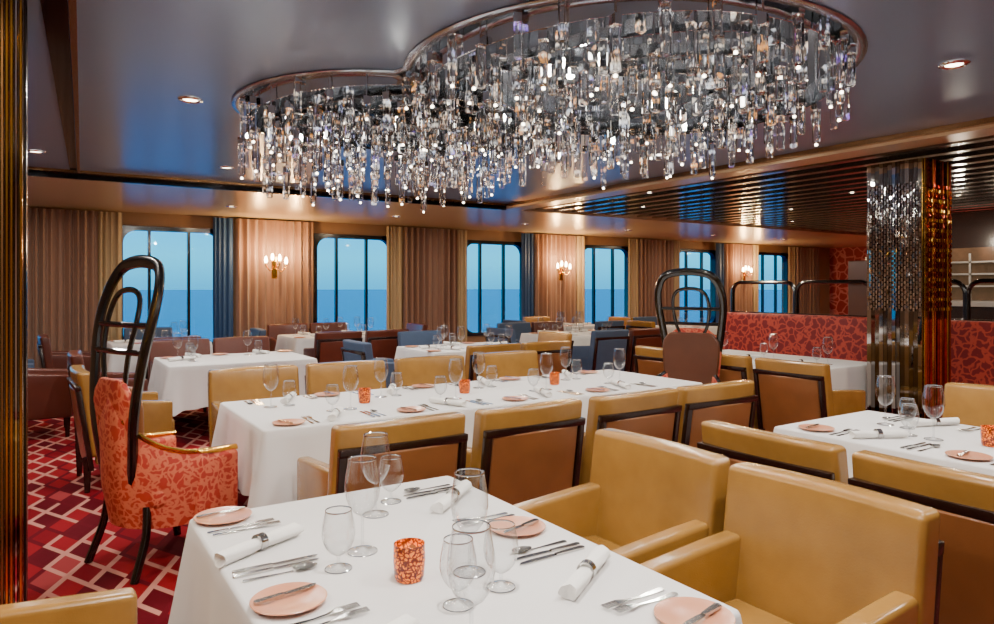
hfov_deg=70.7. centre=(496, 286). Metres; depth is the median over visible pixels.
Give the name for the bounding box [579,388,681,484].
armchair
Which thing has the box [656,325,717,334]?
tablecloth
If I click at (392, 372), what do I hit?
water goblet
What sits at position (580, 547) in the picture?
knife
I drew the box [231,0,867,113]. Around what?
trim
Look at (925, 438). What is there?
wine glass
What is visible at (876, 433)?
rolled napkin
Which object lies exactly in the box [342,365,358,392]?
bowl
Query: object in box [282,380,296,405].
water goblet
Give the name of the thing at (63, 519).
floor
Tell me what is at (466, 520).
wine glass
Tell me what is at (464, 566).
wine glass
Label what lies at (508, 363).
armchair
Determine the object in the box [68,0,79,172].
trim
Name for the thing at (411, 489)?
spoon
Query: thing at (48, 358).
armchair
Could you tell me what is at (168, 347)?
armchair
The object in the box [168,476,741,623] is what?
tablecloth
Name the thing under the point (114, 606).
armchair
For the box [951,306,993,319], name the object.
countertop
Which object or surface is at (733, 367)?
armchair
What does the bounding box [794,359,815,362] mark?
rolled napkin
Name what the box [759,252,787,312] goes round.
window
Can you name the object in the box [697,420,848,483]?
armchair
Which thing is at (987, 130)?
trim
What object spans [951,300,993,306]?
countertop
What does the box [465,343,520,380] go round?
armchair
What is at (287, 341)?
tablecloth
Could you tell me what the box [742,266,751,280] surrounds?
wall sconce
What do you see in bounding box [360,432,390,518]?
wine glass
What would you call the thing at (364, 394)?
votive candle
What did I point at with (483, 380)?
rolled napkin
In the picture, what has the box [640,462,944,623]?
armchair
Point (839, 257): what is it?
wall
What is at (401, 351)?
tablecloth
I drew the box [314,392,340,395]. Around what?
bread plate
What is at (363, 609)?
fork
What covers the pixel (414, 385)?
bread plate
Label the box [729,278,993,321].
railing
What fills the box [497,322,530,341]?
armchair
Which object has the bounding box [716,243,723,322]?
curtain
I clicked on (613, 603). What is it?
fork
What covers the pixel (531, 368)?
water goblet
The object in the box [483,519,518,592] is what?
water goblet
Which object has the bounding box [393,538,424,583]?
votive candle
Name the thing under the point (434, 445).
armchair
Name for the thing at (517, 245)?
window
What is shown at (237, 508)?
butter knife
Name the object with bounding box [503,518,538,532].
butter knife
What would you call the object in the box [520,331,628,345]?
tablecloth
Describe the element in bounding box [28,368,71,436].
armchair
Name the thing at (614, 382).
rolled napkin
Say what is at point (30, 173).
trim
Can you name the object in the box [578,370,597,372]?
bread plate
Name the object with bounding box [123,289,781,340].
sea
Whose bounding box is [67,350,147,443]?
armchair
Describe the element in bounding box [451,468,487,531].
bowl
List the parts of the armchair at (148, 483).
leg, panel, frame, arm rail, leg, seat, armrest, leg, arm rail, armrest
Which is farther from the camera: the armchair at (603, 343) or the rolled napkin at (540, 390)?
the armchair at (603, 343)
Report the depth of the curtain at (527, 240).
14.89 m
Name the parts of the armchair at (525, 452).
armrest, panel, frame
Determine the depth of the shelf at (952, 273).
10.40 m
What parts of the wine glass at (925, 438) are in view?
stem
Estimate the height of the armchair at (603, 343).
0.884 m
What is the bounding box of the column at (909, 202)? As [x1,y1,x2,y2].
[867,158,951,418]
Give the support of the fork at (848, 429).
on the tablecloth at (954, 439)
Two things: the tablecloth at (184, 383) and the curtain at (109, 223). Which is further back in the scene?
the curtain at (109, 223)
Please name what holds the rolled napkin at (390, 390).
on the tablecloth at (268, 453)
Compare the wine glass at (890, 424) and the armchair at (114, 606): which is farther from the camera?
the wine glass at (890, 424)
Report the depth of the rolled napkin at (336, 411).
3.97 m
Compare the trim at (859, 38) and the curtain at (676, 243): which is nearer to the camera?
the trim at (859, 38)
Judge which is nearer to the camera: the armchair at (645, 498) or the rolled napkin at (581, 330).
the armchair at (645, 498)
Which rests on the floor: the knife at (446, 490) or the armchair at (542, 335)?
the armchair at (542, 335)
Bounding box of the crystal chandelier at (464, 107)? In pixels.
[238,0,855,212]
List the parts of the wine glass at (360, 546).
stem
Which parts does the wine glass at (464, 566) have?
stem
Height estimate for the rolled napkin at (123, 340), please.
0.047 m
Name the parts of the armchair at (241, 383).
armrest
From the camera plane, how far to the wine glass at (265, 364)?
4.36 m
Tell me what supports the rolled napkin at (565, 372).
on the tablecloth at (268, 453)
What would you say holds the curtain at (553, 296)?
hanging from the ceiling at (43, 192)
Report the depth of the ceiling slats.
9.33 m
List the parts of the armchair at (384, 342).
frame, panel, backrest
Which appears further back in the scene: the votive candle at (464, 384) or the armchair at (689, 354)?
the armchair at (689, 354)
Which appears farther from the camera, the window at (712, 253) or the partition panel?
the window at (712, 253)
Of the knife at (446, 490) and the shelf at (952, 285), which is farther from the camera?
the shelf at (952, 285)
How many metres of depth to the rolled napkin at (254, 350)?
7.86 m
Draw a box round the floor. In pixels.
[27,407,248,623]
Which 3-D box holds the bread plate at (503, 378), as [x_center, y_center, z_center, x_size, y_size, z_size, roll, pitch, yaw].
[0.104,0.741,5.660,0.178,0.011,0.178,0,0,-33]
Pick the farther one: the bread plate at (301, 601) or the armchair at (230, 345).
the armchair at (230, 345)
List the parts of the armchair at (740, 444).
panel, frame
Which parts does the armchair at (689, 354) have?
panel, arm rail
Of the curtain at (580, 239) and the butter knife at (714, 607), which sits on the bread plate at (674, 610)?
the butter knife at (714, 607)
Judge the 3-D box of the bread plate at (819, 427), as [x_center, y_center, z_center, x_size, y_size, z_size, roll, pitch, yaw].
[1.678,0.741,3.677,0.178,0.011,0.178,0,0,-33]
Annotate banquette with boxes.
[723,312,993,410]
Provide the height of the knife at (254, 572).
0.006 m
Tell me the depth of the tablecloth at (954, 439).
3.47 m
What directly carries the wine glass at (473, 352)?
on the tablecloth at (268, 453)
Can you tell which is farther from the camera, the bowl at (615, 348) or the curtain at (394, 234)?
the curtain at (394, 234)
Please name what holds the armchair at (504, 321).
on the floor
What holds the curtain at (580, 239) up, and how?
hanging from the ceiling at (43, 192)
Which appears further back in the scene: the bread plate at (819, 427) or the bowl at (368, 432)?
the bread plate at (819, 427)
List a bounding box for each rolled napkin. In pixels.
[113,339,136,342]
[167,356,196,361]
[185,352,201,356]
[214,522,303,567]
[252,349,269,353]
[280,392,296,403]
[298,331,310,334]
[327,406,342,420]
[386,383,395,393]
[387,614,420,623]
[419,345,437,348]
[428,397,466,406]
[430,480,471,513]
[442,346,461,349]
[443,341,460,344]
[477,376,489,384]
[491,341,506,343]
[534,386,551,397]
[558,545,609,600]
[562,369,572,377]
[572,329,587,331]
[610,379,630,388]
[743,354,761,358]
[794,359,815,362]
[849,429,909,438]
[909,417,959,426]
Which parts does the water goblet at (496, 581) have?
stem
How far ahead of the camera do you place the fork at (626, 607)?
1.64 m
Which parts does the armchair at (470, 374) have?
frame, panel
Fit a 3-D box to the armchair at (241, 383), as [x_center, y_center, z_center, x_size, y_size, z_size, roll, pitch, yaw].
[-1.722,1.058,5.150,0.668,0.884,0.698,0,0,-32]
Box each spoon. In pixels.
[242,562,316,582]
[404,484,449,491]
[511,540,566,552]
[917,444,939,451]
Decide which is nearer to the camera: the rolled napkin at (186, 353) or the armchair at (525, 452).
the armchair at (525, 452)
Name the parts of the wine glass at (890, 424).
stem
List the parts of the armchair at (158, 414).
panel, leg, frame, backrest, leg, armrest, armrest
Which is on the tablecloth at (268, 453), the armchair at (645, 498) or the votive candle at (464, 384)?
the votive candle at (464, 384)
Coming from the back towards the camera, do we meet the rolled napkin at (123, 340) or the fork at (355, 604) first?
the rolled napkin at (123, 340)
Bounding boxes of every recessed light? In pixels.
[28,150,45,153]
[178,96,202,103]
[219,166,234,168]
[938,60,970,69]
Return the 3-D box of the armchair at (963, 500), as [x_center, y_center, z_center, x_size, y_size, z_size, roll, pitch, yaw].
[1.778,1.058,2.538,0.698,0.884,0.668,0,0,-33]
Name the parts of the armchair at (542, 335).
backrest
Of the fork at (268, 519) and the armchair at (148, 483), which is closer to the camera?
the fork at (268, 519)
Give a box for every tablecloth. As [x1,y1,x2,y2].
[106,340,212,371]
[148,351,317,415]
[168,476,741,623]
[211,369,701,508]
[275,333,364,354]
[394,342,491,362]
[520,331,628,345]
[564,323,594,330]
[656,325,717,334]
[722,349,866,408]
[773,410,993,477]
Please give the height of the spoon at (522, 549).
0.010 m
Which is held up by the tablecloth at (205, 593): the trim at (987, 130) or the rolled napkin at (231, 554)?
the rolled napkin at (231, 554)
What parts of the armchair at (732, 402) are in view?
frame, panel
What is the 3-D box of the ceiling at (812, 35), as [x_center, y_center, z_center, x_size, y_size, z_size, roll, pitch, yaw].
[0.147,-1.380,4.633,4.036,0.280,2.537,0,0,37]
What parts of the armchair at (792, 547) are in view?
armrest, seat, armrest, frame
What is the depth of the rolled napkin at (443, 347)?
8.33 m
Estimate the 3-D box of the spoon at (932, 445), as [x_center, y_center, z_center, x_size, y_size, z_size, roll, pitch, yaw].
[1.998,0.745,3.241,0.193,0.010,0.038,0,0,-34]
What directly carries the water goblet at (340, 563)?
on the tablecloth at (205, 593)
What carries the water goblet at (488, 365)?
on the tablecloth at (268, 453)
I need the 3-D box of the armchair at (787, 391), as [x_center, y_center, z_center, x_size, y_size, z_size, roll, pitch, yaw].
[2.705,1.058,6.049,0.698,0.884,0.668,0,0,-33]
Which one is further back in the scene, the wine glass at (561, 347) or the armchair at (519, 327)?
the armchair at (519, 327)
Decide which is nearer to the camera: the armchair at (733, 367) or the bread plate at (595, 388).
the bread plate at (595, 388)
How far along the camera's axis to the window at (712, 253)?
18.11 m
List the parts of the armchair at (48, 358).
frame, backrest, armrest, armrest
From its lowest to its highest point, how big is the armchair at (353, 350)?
0.884 m
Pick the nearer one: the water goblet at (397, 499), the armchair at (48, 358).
the water goblet at (397, 499)
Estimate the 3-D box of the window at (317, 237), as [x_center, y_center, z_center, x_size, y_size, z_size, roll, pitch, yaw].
[-2.659,0.020,12.981,1.560,1.960,0.130,0,0,-33]
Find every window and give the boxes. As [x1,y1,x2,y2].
[122,225,212,345]
[313,233,386,330]
[467,240,520,335]
[585,245,627,323]
[680,249,715,322]
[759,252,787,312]
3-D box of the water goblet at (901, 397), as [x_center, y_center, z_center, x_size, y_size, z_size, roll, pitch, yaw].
[2.178,0.670,3.716,0.088,0.158,0.088,0,0,-33]
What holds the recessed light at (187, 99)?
in the ceiling at (136, 58)
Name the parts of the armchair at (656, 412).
armrest, frame, panel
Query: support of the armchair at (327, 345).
on the floor
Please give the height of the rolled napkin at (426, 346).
0.047 m
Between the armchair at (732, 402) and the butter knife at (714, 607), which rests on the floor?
the armchair at (732, 402)
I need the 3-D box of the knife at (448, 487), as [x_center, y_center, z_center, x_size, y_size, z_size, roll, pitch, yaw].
[-0.240,0.747,2.563,0.230,0.006,0.018,0,0,-32]
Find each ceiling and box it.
[27,0,993,203]
[28,176,866,247]
[246,29,848,119]
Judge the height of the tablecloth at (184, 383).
0.468 m
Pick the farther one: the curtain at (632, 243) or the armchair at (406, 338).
the curtain at (632, 243)
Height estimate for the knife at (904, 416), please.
0.006 m
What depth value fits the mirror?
2.91 m
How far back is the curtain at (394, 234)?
13.22 m
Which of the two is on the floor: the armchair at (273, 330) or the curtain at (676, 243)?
the armchair at (273, 330)
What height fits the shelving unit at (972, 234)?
2.640 m
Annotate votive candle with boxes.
[358,388,370,402]
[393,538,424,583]
[459,379,469,393]
[549,372,559,384]
[980,425,993,446]
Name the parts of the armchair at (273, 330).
armrest, backrest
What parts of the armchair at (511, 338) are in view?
panel, frame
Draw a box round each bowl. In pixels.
[262,364,278,390]
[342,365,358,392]
[344,455,379,515]
[360,432,390,483]
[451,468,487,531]
[613,348,625,368]
[875,375,895,405]
[922,384,945,418]
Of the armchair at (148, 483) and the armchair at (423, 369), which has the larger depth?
the armchair at (423, 369)
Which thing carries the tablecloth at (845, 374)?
on the dining table
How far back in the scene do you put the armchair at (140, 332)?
10.68 m
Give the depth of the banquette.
7.91 m
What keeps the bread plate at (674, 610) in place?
on the tablecloth at (205, 593)
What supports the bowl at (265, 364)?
on the wine glass at (265, 364)
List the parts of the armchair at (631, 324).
frame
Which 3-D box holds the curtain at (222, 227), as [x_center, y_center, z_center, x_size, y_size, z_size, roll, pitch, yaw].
[-4.516,0.170,11.548,0.324,2.620,0.057,0,0,-36]
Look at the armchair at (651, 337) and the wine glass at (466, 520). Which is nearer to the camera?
the wine glass at (466, 520)
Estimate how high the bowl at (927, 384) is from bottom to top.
0.163 m
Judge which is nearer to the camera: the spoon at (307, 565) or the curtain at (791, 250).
the spoon at (307, 565)
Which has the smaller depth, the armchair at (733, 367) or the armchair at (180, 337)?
the armchair at (733, 367)
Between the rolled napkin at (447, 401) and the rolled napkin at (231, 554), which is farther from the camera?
the rolled napkin at (447, 401)
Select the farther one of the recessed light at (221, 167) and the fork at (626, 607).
the recessed light at (221, 167)
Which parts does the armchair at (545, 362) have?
backrest, panel, frame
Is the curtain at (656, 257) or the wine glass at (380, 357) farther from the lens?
the curtain at (656, 257)
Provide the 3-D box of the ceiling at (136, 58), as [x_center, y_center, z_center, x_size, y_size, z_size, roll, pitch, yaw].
[-0.414,-1.240,3.070,9.050,0.001,12.000,0,0,-33]
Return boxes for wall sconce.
[264,253,287,278]
[557,261,570,280]
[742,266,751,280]
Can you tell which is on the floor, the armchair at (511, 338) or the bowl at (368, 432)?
the armchair at (511, 338)
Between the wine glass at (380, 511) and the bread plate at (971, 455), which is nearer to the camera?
the wine glass at (380, 511)
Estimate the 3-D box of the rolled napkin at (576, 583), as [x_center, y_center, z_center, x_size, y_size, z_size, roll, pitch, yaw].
[0.230,0.726,1.795,0.051,0.047,0.292,0,0,25]
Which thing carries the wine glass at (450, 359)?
on the tablecloth at (268, 453)
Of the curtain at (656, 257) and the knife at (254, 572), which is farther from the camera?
the curtain at (656, 257)
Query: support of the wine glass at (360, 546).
on the tablecloth at (205, 593)
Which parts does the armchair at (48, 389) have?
armrest, armrest, leg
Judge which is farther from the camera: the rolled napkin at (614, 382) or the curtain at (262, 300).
the curtain at (262, 300)
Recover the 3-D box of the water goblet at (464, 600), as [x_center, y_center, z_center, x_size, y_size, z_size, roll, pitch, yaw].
[-0.091,0.670,1.646,0.088,0.158,0.088,0,0,-33]
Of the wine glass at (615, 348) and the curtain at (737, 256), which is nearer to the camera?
the wine glass at (615, 348)
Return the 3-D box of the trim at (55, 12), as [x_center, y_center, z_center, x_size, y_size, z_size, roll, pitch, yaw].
[-3.079,-1.226,5.034,0.100,0.023,5.210,0,0,-30]
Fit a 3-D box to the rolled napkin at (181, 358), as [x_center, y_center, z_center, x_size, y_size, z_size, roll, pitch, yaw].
[-3.211,0.726,7.126,0.051,0.047,0.292,0,0,40]
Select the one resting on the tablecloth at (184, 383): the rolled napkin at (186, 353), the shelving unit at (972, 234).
the rolled napkin at (186, 353)
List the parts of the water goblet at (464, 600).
stem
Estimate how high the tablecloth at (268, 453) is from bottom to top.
0.465 m
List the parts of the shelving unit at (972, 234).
post, panel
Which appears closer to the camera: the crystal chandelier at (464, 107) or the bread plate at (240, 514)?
the bread plate at (240, 514)
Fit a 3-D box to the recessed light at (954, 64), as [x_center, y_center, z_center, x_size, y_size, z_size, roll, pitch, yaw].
[2.540,-1.233,3.891,0.156,0.012,0.156,0,0,-33]
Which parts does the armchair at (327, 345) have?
armrest, panel, backrest, frame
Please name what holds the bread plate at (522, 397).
on the tablecloth at (268, 453)
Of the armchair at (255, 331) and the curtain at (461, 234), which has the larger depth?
the curtain at (461, 234)
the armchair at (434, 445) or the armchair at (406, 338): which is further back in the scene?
the armchair at (406, 338)
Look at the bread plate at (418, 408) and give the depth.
4.24 m
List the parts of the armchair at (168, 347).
armrest, backrest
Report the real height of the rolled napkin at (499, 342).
0.047 m
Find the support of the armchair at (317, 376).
on the floor
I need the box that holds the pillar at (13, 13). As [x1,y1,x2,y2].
[0,0,27,604]
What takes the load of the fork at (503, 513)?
on the tablecloth at (205, 593)
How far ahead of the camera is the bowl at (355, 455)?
1.97 m
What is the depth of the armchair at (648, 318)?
14.55 m
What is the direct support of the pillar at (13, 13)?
on the floor
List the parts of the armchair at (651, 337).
panel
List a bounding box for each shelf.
[951,261,993,263]
[951,285,993,286]
[952,273,993,274]
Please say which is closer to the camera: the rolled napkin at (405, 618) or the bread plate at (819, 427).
the rolled napkin at (405, 618)
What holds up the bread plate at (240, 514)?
on the tablecloth at (205, 593)
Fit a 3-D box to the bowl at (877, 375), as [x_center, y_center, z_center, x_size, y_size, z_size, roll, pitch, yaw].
[2.115,0.566,3.812,0.099,0.163,0.099,0,0,-33]
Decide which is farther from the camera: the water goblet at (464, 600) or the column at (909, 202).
the column at (909, 202)
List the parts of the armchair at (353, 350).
panel, frame, backrest, armrest, armrest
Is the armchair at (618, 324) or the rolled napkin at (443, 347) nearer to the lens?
the rolled napkin at (443, 347)
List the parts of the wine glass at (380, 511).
stem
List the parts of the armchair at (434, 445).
armrest, frame, panel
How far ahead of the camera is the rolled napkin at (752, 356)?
7.30 m
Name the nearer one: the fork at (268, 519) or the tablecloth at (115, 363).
the fork at (268, 519)
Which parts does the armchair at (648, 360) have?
frame, backrest, panel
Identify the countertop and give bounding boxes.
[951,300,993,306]
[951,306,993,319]
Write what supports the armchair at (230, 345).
on the floor
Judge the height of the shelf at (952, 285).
0.025 m
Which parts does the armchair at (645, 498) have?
armrest, seat, armrest, backrest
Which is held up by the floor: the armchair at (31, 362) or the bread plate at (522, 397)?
the armchair at (31, 362)
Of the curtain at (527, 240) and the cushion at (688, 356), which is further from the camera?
the curtain at (527, 240)
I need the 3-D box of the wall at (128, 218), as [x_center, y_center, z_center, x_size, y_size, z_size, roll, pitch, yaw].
[0.291,0.065,14.975,23.200,2.870,0.200,0,0,-33]
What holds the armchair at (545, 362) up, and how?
on the floor
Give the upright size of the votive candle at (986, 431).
0.091 m
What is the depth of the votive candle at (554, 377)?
5.35 m
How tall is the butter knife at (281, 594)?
0.006 m
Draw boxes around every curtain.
[28,208,97,367]
[98,211,121,367]
[213,217,232,337]
[236,218,312,336]
[386,226,401,329]
[403,227,456,343]
[457,230,466,342]
[521,233,533,320]
[535,234,576,322]
[577,236,584,323]
[628,239,637,316]
[639,239,673,324]
[674,241,679,321]
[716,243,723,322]
[725,244,752,311]
[753,245,758,311]
[788,247,794,312]
[796,247,819,313]
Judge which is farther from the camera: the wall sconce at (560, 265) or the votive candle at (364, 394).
the wall sconce at (560, 265)
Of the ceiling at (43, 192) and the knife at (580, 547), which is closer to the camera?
the knife at (580, 547)
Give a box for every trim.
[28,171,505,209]
[40,0,76,169]
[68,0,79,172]
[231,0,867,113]
[506,124,993,210]
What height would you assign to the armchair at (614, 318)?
0.884 m
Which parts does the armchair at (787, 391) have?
panel, frame, backrest, armrest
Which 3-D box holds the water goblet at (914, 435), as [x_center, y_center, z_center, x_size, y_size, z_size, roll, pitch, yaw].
[2.081,0.670,3.534,0.088,0.158,0.088,0,0,-33]
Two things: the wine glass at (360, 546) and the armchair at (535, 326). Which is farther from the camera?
the armchair at (535, 326)
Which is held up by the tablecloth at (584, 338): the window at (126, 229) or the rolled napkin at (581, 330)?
the rolled napkin at (581, 330)
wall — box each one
[28,207,829,341]
[830,247,866,314]
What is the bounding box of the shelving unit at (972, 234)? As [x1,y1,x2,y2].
[865,211,993,319]
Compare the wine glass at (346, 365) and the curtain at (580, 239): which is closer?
the wine glass at (346, 365)
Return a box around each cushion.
[663,332,719,383]
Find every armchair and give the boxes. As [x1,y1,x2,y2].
[0,587,136,623]
[28,359,34,367]
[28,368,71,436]
[37,334,100,371]
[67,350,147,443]
[67,365,174,492]
[84,255,237,584]
[124,327,172,339]
[137,336,201,383]
[148,338,209,411]
[207,365,299,446]
[212,336,269,353]
[249,328,265,335]
[267,323,307,351]
[297,412,467,500]
[303,331,362,362]
[304,360,385,394]
[309,322,347,333]
[341,339,393,387]
[365,329,408,359]
[393,355,465,386]
[397,330,441,346]
[406,323,427,330]
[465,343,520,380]
[465,398,585,504]
[475,350,540,380]
[485,327,520,343]
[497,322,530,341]
[503,320,525,322]
[513,428,729,563]
[521,340,571,374]
[523,316,549,323]
[531,321,563,332]
[537,331,573,370]
[570,329,629,372]
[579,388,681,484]
[594,320,624,330]
[608,316,632,328]
[625,320,655,329]
[627,328,662,372]
[632,316,657,324]
[633,346,663,375]
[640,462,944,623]
[654,268,726,383]
[676,379,757,447]
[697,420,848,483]
[719,354,757,428]
[753,357,865,431]
[848,450,993,623]
[942,382,993,426]
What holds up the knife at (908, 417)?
on the tablecloth at (954, 439)
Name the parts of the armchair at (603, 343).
armrest, backrest, frame, panel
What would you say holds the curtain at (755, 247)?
hanging from the ceiling at (43, 192)
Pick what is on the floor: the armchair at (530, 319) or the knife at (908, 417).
the armchair at (530, 319)
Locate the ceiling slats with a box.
[535,135,993,233]
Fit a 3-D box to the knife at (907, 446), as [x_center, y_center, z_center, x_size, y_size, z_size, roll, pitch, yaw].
[1.968,0.747,3.304,0.230,0.006,0.018,0,0,-33]
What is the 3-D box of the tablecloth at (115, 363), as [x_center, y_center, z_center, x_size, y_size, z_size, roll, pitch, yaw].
[-4.671,0.983,9.668,1.384,0.466,1.083,0,0,-33]
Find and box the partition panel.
[848,260,866,315]
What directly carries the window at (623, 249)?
in the wall at (128, 218)
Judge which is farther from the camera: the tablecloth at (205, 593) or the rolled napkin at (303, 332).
the rolled napkin at (303, 332)
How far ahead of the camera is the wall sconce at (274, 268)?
11.85 m
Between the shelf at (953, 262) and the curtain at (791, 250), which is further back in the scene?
the curtain at (791, 250)
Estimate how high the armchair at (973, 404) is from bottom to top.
0.884 m
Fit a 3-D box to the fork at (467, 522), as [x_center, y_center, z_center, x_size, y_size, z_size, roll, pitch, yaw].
[-0.026,0.744,2.243,0.200,0.009,0.023,0,0,-35]
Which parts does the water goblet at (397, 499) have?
stem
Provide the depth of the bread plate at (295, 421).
3.83 m
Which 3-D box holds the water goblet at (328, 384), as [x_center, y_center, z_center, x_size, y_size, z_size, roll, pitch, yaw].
[-0.995,0.670,4.231,0.088,0.158,0.088,0,0,-33]
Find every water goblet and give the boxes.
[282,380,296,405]
[321,505,354,573]
[325,384,339,411]
[378,454,403,504]
[390,372,402,395]
[439,533,476,612]
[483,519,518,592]
[486,365,497,386]
[527,368,539,391]
[898,397,916,428]
[899,403,918,436]
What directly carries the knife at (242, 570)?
on the tablecloth at (205, 593)
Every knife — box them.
[196,506,244,518]
[232,554,317,574]
[232,558,318,578]
[253,583,315,604]
[403,485,455,496]
[406,489,450,498]
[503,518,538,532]
[514,542,579,560]
[519,545,584,564]
[683,603,721,623]
[888,416,909,420]
[893,417,913,421]
[900,442,925,448]
[906,443,930,450]
[956,450,968,456]
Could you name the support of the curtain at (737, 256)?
hanging from the ceiling at (43, 192)
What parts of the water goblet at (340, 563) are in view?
stem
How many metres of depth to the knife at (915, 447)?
3.25 m
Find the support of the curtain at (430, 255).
hanging from the ceiling at (43, 192)
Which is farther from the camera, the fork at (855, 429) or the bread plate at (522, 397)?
the bread plate at (522, 397)
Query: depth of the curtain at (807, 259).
20.37 m
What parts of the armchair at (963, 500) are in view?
frame, backrest, panel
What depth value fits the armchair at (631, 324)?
12.72 m
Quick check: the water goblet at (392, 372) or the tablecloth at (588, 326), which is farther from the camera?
the tablecloth at (588, 326)
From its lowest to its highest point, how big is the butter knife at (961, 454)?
0.006 m
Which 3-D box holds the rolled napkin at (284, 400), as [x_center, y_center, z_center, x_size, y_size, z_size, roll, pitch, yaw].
[-1.372,0.726,4.610,0.051,0.047,0.292,0,0,-4]
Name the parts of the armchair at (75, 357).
frame, leg, backrest, armrest, armrest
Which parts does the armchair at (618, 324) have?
panel, frame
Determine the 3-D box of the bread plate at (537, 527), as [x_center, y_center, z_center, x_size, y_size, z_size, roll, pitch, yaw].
[0.062,0.741,2.163,0.178,0.011,0.178,0,0,-33]
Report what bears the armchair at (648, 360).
on the floor
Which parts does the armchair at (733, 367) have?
panel, frame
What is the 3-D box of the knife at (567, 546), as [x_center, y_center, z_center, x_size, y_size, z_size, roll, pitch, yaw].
[0.141,0.747,1.976,0.230,0.006,0.018,0,0,-32]
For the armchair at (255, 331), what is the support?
on the floor
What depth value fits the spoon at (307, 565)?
1.84 m
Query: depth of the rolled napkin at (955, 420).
3.76 m
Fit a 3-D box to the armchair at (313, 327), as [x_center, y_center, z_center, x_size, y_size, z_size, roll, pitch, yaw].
[-2.783,1.058,11.973,0.668,0.884,0.698,0,0,-34]
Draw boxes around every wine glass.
[262,364,278,407]
[342,365,358,409]
[344,455,379,556]
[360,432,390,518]
[374,357,387,397]
[447,519,495,608]
[448,359,462,399]
[451,468,487,578]
[472,352,484,388]
[559,347,571,380]
[613,348,625,382]
[875,375,895,425]
[922,384,945,440]
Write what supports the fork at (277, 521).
on the tablecloth at (205, 593)
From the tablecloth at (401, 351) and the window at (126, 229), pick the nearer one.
the tablecloth at (401, 351)
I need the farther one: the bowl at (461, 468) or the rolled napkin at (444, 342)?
the rolled napkin at (444, 342)
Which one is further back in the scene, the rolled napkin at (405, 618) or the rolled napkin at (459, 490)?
the rolled napkin at (459, 490)
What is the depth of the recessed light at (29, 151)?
6.38 m
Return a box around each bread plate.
[193,506,251,524]
[249,582,326,615]
[272,418,304,424]
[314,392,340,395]
[397,406,425,411]
[412,384,434,387]
[488,516,545,535]
[499,377,520,379]
[502,396,527,400]
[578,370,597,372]
[585,387,609,391]
[653,597,735,623]
[798,424,834,430]
[945,450,992,459]
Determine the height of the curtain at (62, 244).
2.620 m
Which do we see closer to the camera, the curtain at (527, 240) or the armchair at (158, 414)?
the armchair at (158, 414)
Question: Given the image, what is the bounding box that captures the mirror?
[4,0,18,603]
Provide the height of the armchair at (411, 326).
0.884 m
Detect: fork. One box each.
[207,518,274,533]
[212,520,280,535]
[292,602,360,623]
[321,606,369,623]
[452,512,507,521]
[461,514,514,525]
[600,587,664,608]
[613,592,677,612]
[829,428,852,434]
[836,429,859,435]

